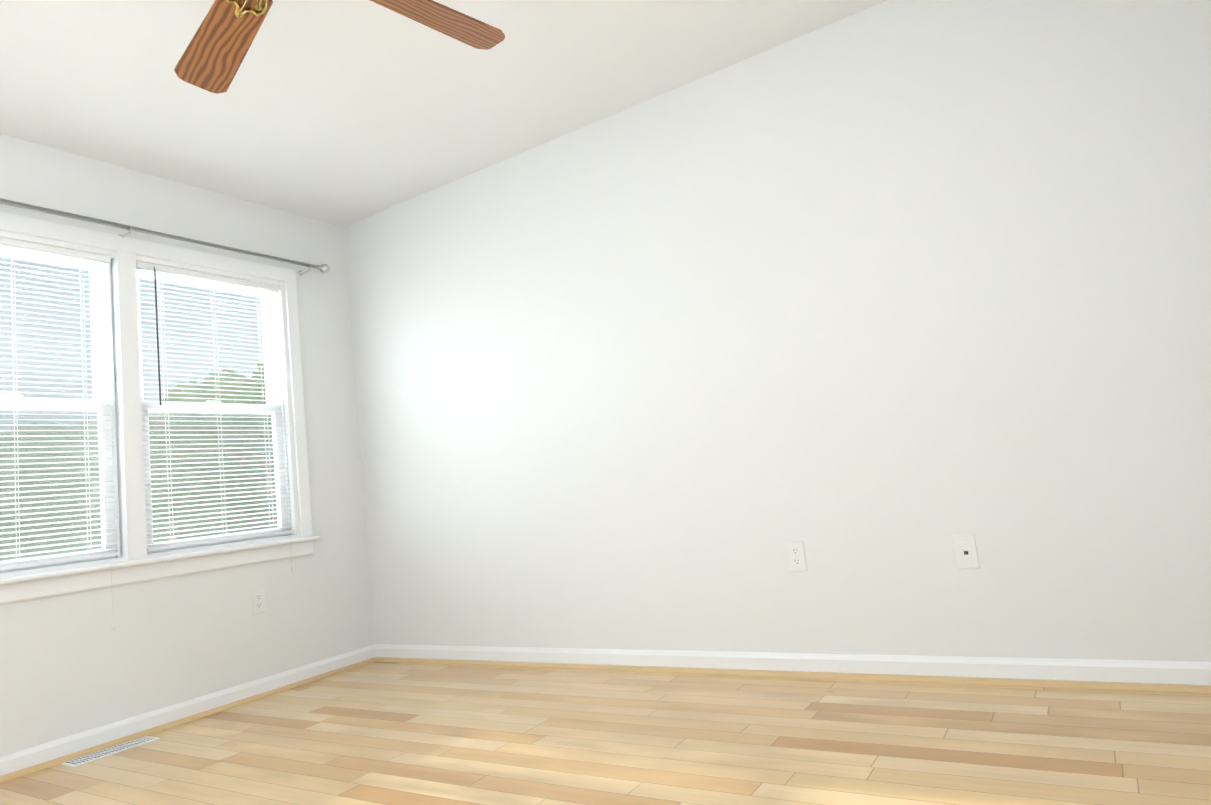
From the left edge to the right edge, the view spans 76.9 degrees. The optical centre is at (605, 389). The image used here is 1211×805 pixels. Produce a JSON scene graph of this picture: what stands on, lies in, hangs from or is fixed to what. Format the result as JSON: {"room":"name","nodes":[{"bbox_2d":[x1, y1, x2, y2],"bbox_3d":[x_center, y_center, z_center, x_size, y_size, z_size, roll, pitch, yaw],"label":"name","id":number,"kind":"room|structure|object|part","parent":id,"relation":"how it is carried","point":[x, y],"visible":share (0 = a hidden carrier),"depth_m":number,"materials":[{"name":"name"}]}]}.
{"room":"empty bedroom","nodes":[
{"label":"empty bedroom","id":0,"kind":"room"},
{"bbox_2d":[0,134,374,756],"bbox_3d":[-2.512,0.184,2.631,0.140,2.440,4.275,-11,-8,32],"label":"wall","id":1,"kind":"structure","parent":0,"point":[72,664],"depth_m":3.48,"materials":[{"name":"white paint"}]},
{"bbox_2d":[0,198,329,629],"bbox_3d":[-2.039,0.131,3.291,0.244,1.711,2.008,-11,-8,32],"label":"window unit","id":2,"kind":"structure","parent":1,"relation":"in","point":[130,551],"depth_m":3.32,"materials":[{"name":"white paint"}]},
{"bbox_3d":[-2.076,-0.692,3.357,0.109,0.063,2.008,-11,-8,32],"label":"curtain rod","id":3,"kind":"part","parent":2,"relation":"part of","materials":[{"name":"grey metal"}]},
{"bbox_2d":[0,644,374,782],"bbox_3d":[-2.307,1.332,2.441,0.032,0.082,3.995,-11,-8,32],"label":"baseboard","id":4,"kind":"structure","parent":1,"relation":"attached to","point":[41,756],"depth_m":3.19,"materials":[{"name":"white paint"}]},
{"bbox_2d":[251,588,265,614],"bbox_3d":[-1.645,1.005,3.620,0.007,0.115,0.070,-11,-8,32],"label":"outlet","id":5,"kind":"object","parent":1,"relation":"attached to","point":[258,601],"visible":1,"depth_m":3.62,"materials":[{"name":"white plastic"}]},
{"bbox_2d":[0,0,886,226],"bbox_3d":[-0.654,-1.465,1.529,4.935,0.120,4.275,-11,-8,32],"label":"ceiling","id":6,"kind":"structure","parent":0,"point":[343,113],"depth_m":2.98,"materials":[{"name":"white paint"}]},
{"bbox_2d":[174,0,504,93],"bbox_3d":[-0.807,-1.128,1.864,0.974,0.426,0.905,-7,-7,3],"label":"ceiling fan","id":7,"kind":"object","parent":6,"relation":"hanging from","point":[215,52],"visible":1,"depth_m":2.13,"materials":[{"name":"brown wood"}]},
{"label":"blade","id":8,"kind":"part","parent":7,"relation":"part of","materials":[{"name":"brown wood"}]},
{"bbox_3d":[-0.497,-1.040,2.100,0.460,0.006,0.144,7,-3,-38],"label":"blade","id":9,"kind":"part","parent":7,"relation":"part of","materials":[{"name":"brown wood"}]},
{"bbox_2d":[0,662,1210,804],"bbox_3d":[-0.365,1.060,1.214,4.935,0.120,4.275,-11,-8,32],"label":"floor","id":10,"kind":"structure","parent":0,"point":[385,733],"depth_m":2.33,"materials":[{"name":"brown wood"}]},
{"bbox_2d":[62,736,159,766],"bbox_3d":[-1.893,1.384,2.928,0.105,0.005,0.305,-11,-8,32],"label":"floor vent","id":11,"kind":"object","parent":10,"relation":"in","point":[106,752],"visible":1,"depth_m":2.91,"materials":[{"name":"white metal"}]},
{"bbox_2d":[344,0,1210,661],"bbox_3d":[0.331,-0.060,3.283,4.005,2.440,0.140,-11,-8,32],"label":"wall","id":12,"kind":"structure","parent":0,"point":[876,308],"depth_m":2.88,"materials":[{"name":"white paint"}]},
{"bbox_2d":[375,644,1210,693],"bbox_3d":[0.397,1.103,3.079,3.929,0.082,0.032,-11,-8,32],"label":"baseboard","id":13,"kind":"structure","parent":12,"relation":"attached to","point":[1164,676],"depth_m":2.76,"materials":[{"name":"white paint"}]},
{"bbox_2d":[786,540,807,571],"bbox_3d":[0.728,0.636,2.907,0.070,0.115,0.007,-11,-8,32],"label":"outlet","id":14,"kind":"object","parent":12,"relation":"attached to","point":[796,556],"visible":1,"depth_m":2.90,"materials":[{"name":"white plastic"}]},
{"bbox_2d":[952,534,979,568],"bbox_3d":[1.225,0.553,2.593,0.070,0.115,0.007,-11,-8,32],"label":"outlet plate","id":15,"kind":"object","parent":12,"relation":"attached to","point":[965,548],"visible":1,"depth_m":2.59,"materials":[{"name":"white plastic"}]},
{"label":"outside","id":16,"kind":"structure","parent":0,"visible":0},
{"bbox_2d":[0,254,277,560],"bbox_3d":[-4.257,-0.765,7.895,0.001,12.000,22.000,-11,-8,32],"label":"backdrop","id":17,"kind":"structure","parent":16,"point":[78,311],"depth_m":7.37,"materials":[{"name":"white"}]}
]}

